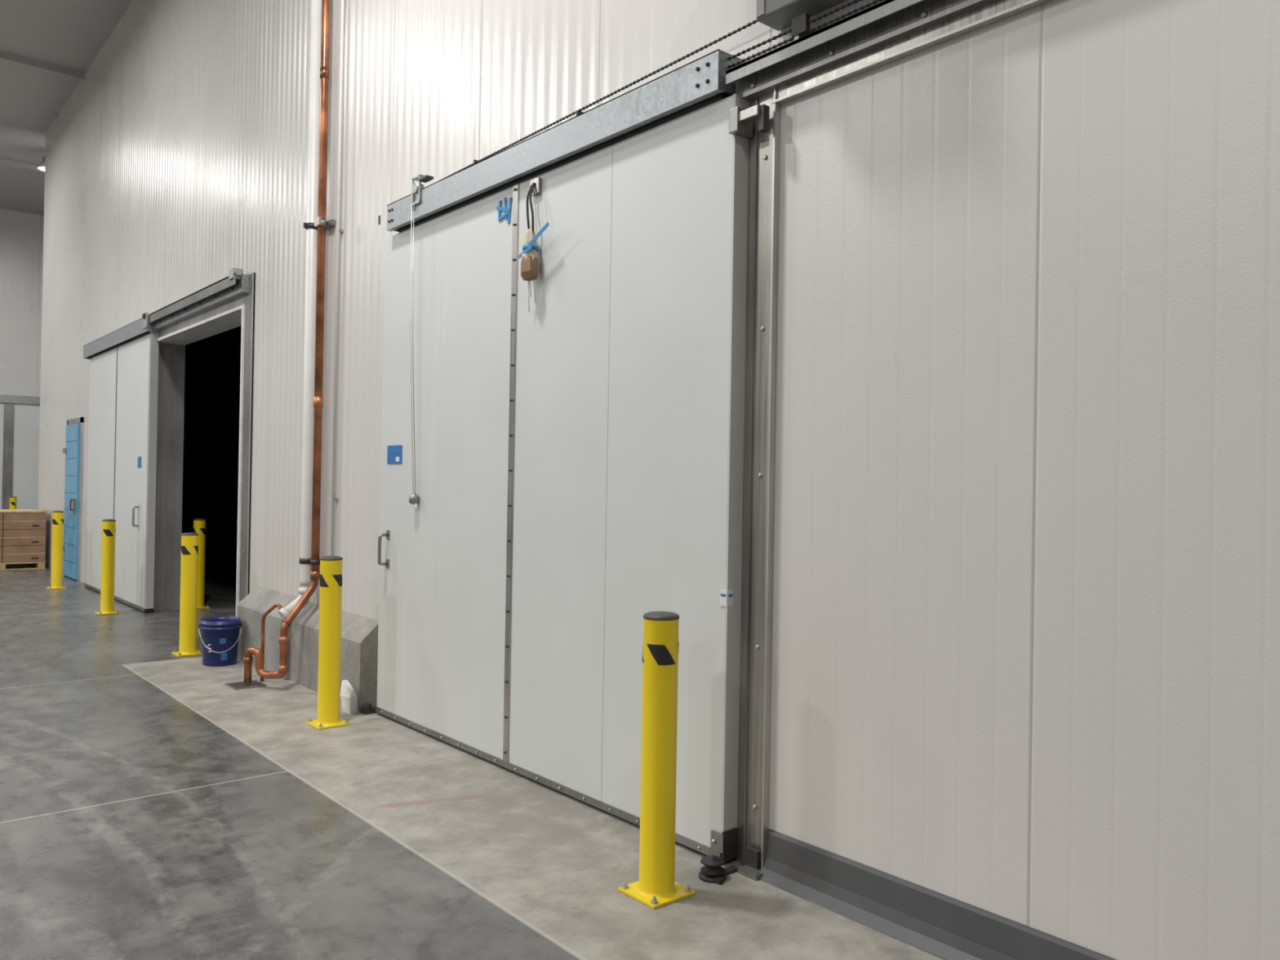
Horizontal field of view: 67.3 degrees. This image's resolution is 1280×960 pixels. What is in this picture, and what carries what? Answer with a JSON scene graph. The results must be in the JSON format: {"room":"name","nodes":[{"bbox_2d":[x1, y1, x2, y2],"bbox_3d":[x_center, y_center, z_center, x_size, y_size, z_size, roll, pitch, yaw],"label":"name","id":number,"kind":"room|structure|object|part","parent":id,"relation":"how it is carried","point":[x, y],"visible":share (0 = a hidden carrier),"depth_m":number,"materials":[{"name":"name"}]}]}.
{"room":"cold storage warehouse","nodes":[
{"label":"cold storage warehouse","id":0,"kind":"room"},
{"bbox_2d":[0,208,44,396],"bbox_3d":[-17.832,-2.465,19.470,26.000,7.650,0.200,1,0,-40],"label":"wall","id":1,"kind":"structure","parent":0,"point":[21,233],"depth_m":22.29,"materials":[{"name":"white metal"}]},
{"bbox_2d":[0,394,39,509],"bbox_3d":[-16.541,-0.302,20.364,9.200,3.380,0.140,1,0,-40],"label":"door","id":2,"kind":"structure","parent":1,"relation":"in","point":[20,415],"depth_m":22.21,"materials":[{"name":"metal"}]},
{"bbox_2d":[0,0,133,215],"bbox_3d":[-6.326,-6.273,6.052,26.000,0.200,35.500,1,0,-40],"label":"ceiling","id":3,"kind":"structure","parent":0,"point":[66,33],"depth_m":14.44,"materials":[{"name":"white metal"}]},
{"bbox_2d":[0,158,44,173],"bbox_3d":[-15.046,-6.212,16.294,26.000,0.100,0.100,1,0,-40],"label":"trim","id":4,"kind":"structure","parent":3,"relation":"attached to","point":[6,162],"depth_m":18.75,"materials":[{"name":"grey metal"}]},
{"bbox_2d":[36,156,44,171],"bbox_3d":[-10.987,-5.967,17.846,0.340,0.428,0.340,1,0,-40],"label":"lamp","id":5,"kind":"object","parent":3,"relation":"hanging from","point":[41,166],"visible":0.41,"depth_m":17.73,"materials":[{"name":"white"}]},
{"bbox_2d":[0,50,84,80],"bbox_3d":[-14.869,-6.251,9.090,16.930,0.100,0.100,1,0,-40],"label":"trim","id":6,"kind":"structure","parent":3,"relation":"attached to","point":[4,56],"depth_m":14.18,"materials":[{"name":"grey metal"}]},
{"bbox_2d":[181,325,241,570],"bbox_3d":[-2.887,-0.568,13.690,6.870,4.300,9.600,1,0,-40],"label":"doorway","id":7,"kind":"structure","parent":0,"point":[212,369],"depth_m":16.21,"materials":[{"name":"black"}]},
{"bbox_2d":[0,564,942,959],"bbox_3d":[-6.460,1.575,6.005,26.000,0.200,35.500,1,0,-40],"label":"floor","id":8,"kind":"structure","parent":0,"point":[153,807],"depth_m":4.18,"materials":[{"name":"concrete"}]},
{"bbox_2d":[8,496,17,509],"bbox_3d":[-13.940,0.903,21.367,0.210,1.070,0.210,1,0,-40],"label":"bollard","id":9,"kind":"object","parent":8,"relation":"on","point":[12,502],"visible":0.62,"depth_m":21.32,"materials":[{"name":"metal"}]},
{"bbox_2d":[0,509,46,570],"bbox_3d":[-10.664,0.985,15.981,1.210,0.956,1.050,1,0,-40],"label":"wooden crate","id":10,"kind":"object","parent":8,"relation":"on","point":[22,531],"visible":1,"depth_m":15.78,"materials":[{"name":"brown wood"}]},
{"bbox_2d":[46,510,66,589],"bbox_3d":[-8.025,0.957,13.244,0.210,1.070,0.210,1,0,-40],"label":"bollard","id":11,"kind":"object","parent":8,"relation":"on","point":[57,537],"visible":1,"depth_m":13.19,"materials":[{"name":"metal"}]},
{"bbox_2d":[94,519,119,614],"bbox_3d":[-6.028,0.977,10.898,0.210,1.070,0.210,1,0,-40],"label":"bollard","id":12,"kind":"object","parent":8,"relation":"on","point":[108,526],"visible":1,"depth_m":10.84,"materials":[{"name":"metal"}]},
{"bbox_2d":[171,532,202,657],"bbox_3d":[-3.975,0.997,8.470,0.210,1.070,0.210,1,0,-40],"label":"bollard","id":13,"kind":"object","parent":8,"relation":"on","point":[189,540],"visible":0.98,"depth_m":8.41,"materials":[{"name":"metal"}]},
{"bbox_2d":[192,518,209,608],"bbox_3d":[-5.272,0.993,11.490,0.210,1.070,0.210,1,0,-40],"label":"bollard","id":14,"kind":"object","parent":8,"relation":"on","point":[199,524],"visible":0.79,"depth_m":11.44,"materials":[{"name":"metal"}]},
{"bbox_2d":[198,616,242,666],"bbox_3d":[-3.514,1.350,8.050,0.330,0.375,0.328,1,0,-40],"label":"plastic bucket","id":15,"kind":"object","parent":8,"relation":"on","point":[220,635],"visible":1,"depth_m":7.93,"materials":[{"name":"plastic"}]},
{"bbox_2d":[225,680,266,689],"bbox_3d":[-2.957,1.538,7.214,0.230,0.010,0.230,1,0,-40],"label":"floor drain grate","id":16,"kind":"object","parent":8,"relation":"on","point":[255,683],"visible":1,"depth_m":7.19,"materials":[{"name":"metal"}]},
{"bbox_2d":[236,586,378,711],"bbox_3d":[-2.630,1.242,7.444,0.175,0.615,2.430,1,0,-40],"label":"concrete barrier","id":17,"kind":"object","parent":8,"relation":"on","point":[359,633],"visible":0.59,"depth_m":7.24,"materials":[{"name":"grey concrete"}]},
{"bbox_2d":[306,555,351,729],"bbox_3d":[-1.972,1.018,6.117,0.210,1.070,0.210,1,0,-40],"label":"bollard","id":18,"kind":"object","parent":8,"relation":"on","point":[331,566],"visible":1,"depth_m":6.06,"materials":[{"name":"metal"}]},
{"bbox_2d":[340,680,357,714],"bbox_3d":[-1.955,1.455,6.448,0.156,0.200,0.074,1,0,41],"label":"plastic jug","id":19,"kind":"object","parent":8,"relation":"on","point":[348,698],"visible":0.96,"depth_m":6.43,"materials":[{"name":"white plastic"}]},
{"bbox_2d":[360,702,377,714],"bbox_3d":[-1.798,1.525,6.447,0.130,0.065,0.070,1,0,-40],"label":"door stop","id":20,"kind":"object","parent":8,"relation":"on","point":[367,708],"visible":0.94,"depth_m":6.40,"materials":[{"name":"rubber"}]},
{"bbox_2d":[617,611,695,909],"bbox_3d":[0.072,1.038,3.668,0.210,1.070,0.210,1,0,-40],"label":"bollard","id":21,"kind":"object","parent":8,"relation":"on","point":[656,887],"visible":1,"depth_m":3.61,"materials":[{"name":"metal"}]},
{"bbox_2d":[698,854,737,884],"bbox_3d":[0.310,1.535,3.847,0.117,0.087,0.182,1,0,30],"label":"guide","id":22,"kind":"object","parent":8,"relation":"on","point":[712,872],"visible":1,"depth_m":3.79,"materials":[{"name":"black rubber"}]},
{"bbox_2d":[37,0,1279,959],"bbox_3d":[-1.148,-2.259,6.160,0.300,7.650,28.900,1,0,-40],"label":"wall","id":23,"kind":"structure","parent":0,"point":[1025,628],"depth_m":3.28,"materials":[{"name":"white metal"}]},
{"bbox_2d":[62,417,84,581],"bbox_3d":[-8.622,0.279,14.542,0.130,2.420,1.100,1,0,-40],"label":"door","id":24,"kind":"structure","parent":23,"relation":"in","point":[73,450],"depth_m":14.35,"materials":[{"name":"blue metal"}]},
{"bbox_2d":[83,311,159,613],"bbox_3d":[-6.702,-0.204,12.265,0.175,3.416,3.530,1,0,-40],"label":"door","id":25,"kind":"structure","parent":23,"relation":"in","point":[124,378],"depth_m":11.79,"materials":[{"name":"grey metal"}]},
{"bbox_3d":[-6.675,-1.802,12.274,0.175,0.220,3.530,1,0,-40],"label":"door rail cover","id":26,"kind":"part","parent":25,"relation":"part of","materials":[{"name":"grey metal"}]},
{"bbox_2d":[148,267,248,329],"bbox_3d":[-4.564,-1.815,9.822,0.140,0.210,3.000,1,0,-40],"label":"overhead track","id":27,"kind":"object","parent":23,"relation":"attached to","point":[235,285],"visible":1,"depth_m":9.47,"materials":[{"name":"metal"}]},
{"bbox_2d":[153,272,255,617],"bbox_3d":[-4.444,-0.167,9.958,0.335,3.400,3.310,1,0,-40],"label":"frame","id":28,"kind":"object","parent":23,"relation":"attached to","point":[173,339],"visible":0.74,"depth_m":11.13,"materials":[{"name":"grey metal"}]},
{"bbox_2d":[243,0,336,683],"bbox_3d":[-2.595,-2.292,7.233,0.514,7.620,0.377,1,0,-40],"label":"drain pipe","id":29,"kind":"object","parent":23,"relation":"attached to","point":[320,221],"visible":1,"depth_m":7.27,"materials":[{"name":"orange metal"}]},
{"bbox_2d":[260,0,321,681],"bbox_3d":[-2.636,-2.276,7.411,0.344,7.650,0.274,1,0,-40],"label":"insulated pipe","id":30,"kind":"object","parent":23,"relation":"attached to","point":[316,5],"visible":0.78,"depth_m":7.37,"materials":[{"name":"plastic"}]},
{"bbox_2d":[330,0,344,555],"bbox_3d":[-2.226,-2.571,7.170,0.043,7.050,0.040,1,0,-40],"label":"conduit","id":31,"kind":"object","parent":23,"relation":"attached to","point":[339,231],"visible":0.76,"depth_m":7.15,"materials":[{"name":"plastic"}]},
{"bbox_2d":[375,48,769,862],"bbox_3d":[-0.618,-0.110,5.126,0.161,3.351,3.390,1,0,-40],"label":"door","id":32,"kind":"structure","parent":23,"relation":"in","point":[579,455],"depth_m":4.73,"materials":[{"name":"silver metal"}]},
{"bbox_2d":[408,173,433,511],"bbox_3d":[-1.336,-0.844,5.950,0.121,2.077,0.205,1,0,-40],"label":"pull cord","id":33,"kind":"object","parent":32,"relation":"attached to","point":[416,188],"visible":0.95,"depth_m":5.96,"materials":[{"name":"white"}]},
{"bbox_2d":[496,197,511,223],"bbox_3d":[-0.750,-1.477,5.293,0.006,0.152,0.147,1,0,-40],"label":"tape strips","id":34,"kind":"object","parent":32,"relation":"attached to","point":[507,211],"visible":1,"depth_m":5.28,"materials":[{"name":"blue plastic"}]},
{"bbox_2d":[518,177,549,312],"bbox_3d":[-0.528,-1.230,4.947,0.106,0.700,0.264,1,0,-40],"label":"bundle","id":35,"kind":"object","parent":32,"relation":"attached to","point":[529,263],"visible":1,"depth_m":4.98,"materials":[{"name":"brown"}]},
{"bbox_3d":[-0.615,-1.694,5.168,0.155,0.183,3.050,1,0,-40],"label":"door rail cover","id":36,"kind":"part","parent":32,"relation":"part of","materials":[{"name":"grey metal"}]},
{"bbox_2d":[439,0,883,180],"bbox_3d":[0.988,-1.774,3.333,0.095,0.201,6.820,1,0,-40],"label":"chain","id":37,"kind":"object","parent":23,"relation":"attached to","point":[801,28],"visible":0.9,"depth_m":3.87,"materials":[{"name":"metal"}]},
{"bbox_2d":[755,0,844,31],"bbox_3d":[0.625,-2.099,3.475,0.466,0.560,1.010,1,0,-40],"label":"box","id":38,"kind":"object","parent":23,"relation":"attached to","point":[778,15],"visible":1,"depth_m":3.74,"materials":[{"name":"grey metal"}]},
{"bbox_2d":[725,0,996,101],"bbox_3d":[1.954,-1.616,2.175,0.120,0.105,4.800,1,0,-40],"label":"overhead track","id":39,"kind":"object","parent":23,"relation":"attached to","point":[886,22],"visible":0.98,"depth_m":3.56,"materials":[{"name":"grey metal"}]},
{"bbox_2d":[734,0,1054,880],"bbox_3d":[1.934,0.016,2.171,0.100,3.160,4.800,1,0,-40],"label":"door frame","id":40,"kind":"structure","parent":23,"relation":"attached to","point":[764,148],"depth_m":3.92,"materials":[{"name":"silver metal"}]},
{"bbox_2d":[759,829,1116,959],"bbox_3d":[4.249,1.530,-0.573,0.080,0.178,11.600,1,0,-40],"label":"baseboard","id":41,"kind":"structure","parent":23,"relation":"attached to","point":[943,926],"depth_m":3.35,"materials":[{"name":"grey metal"}]}
]}

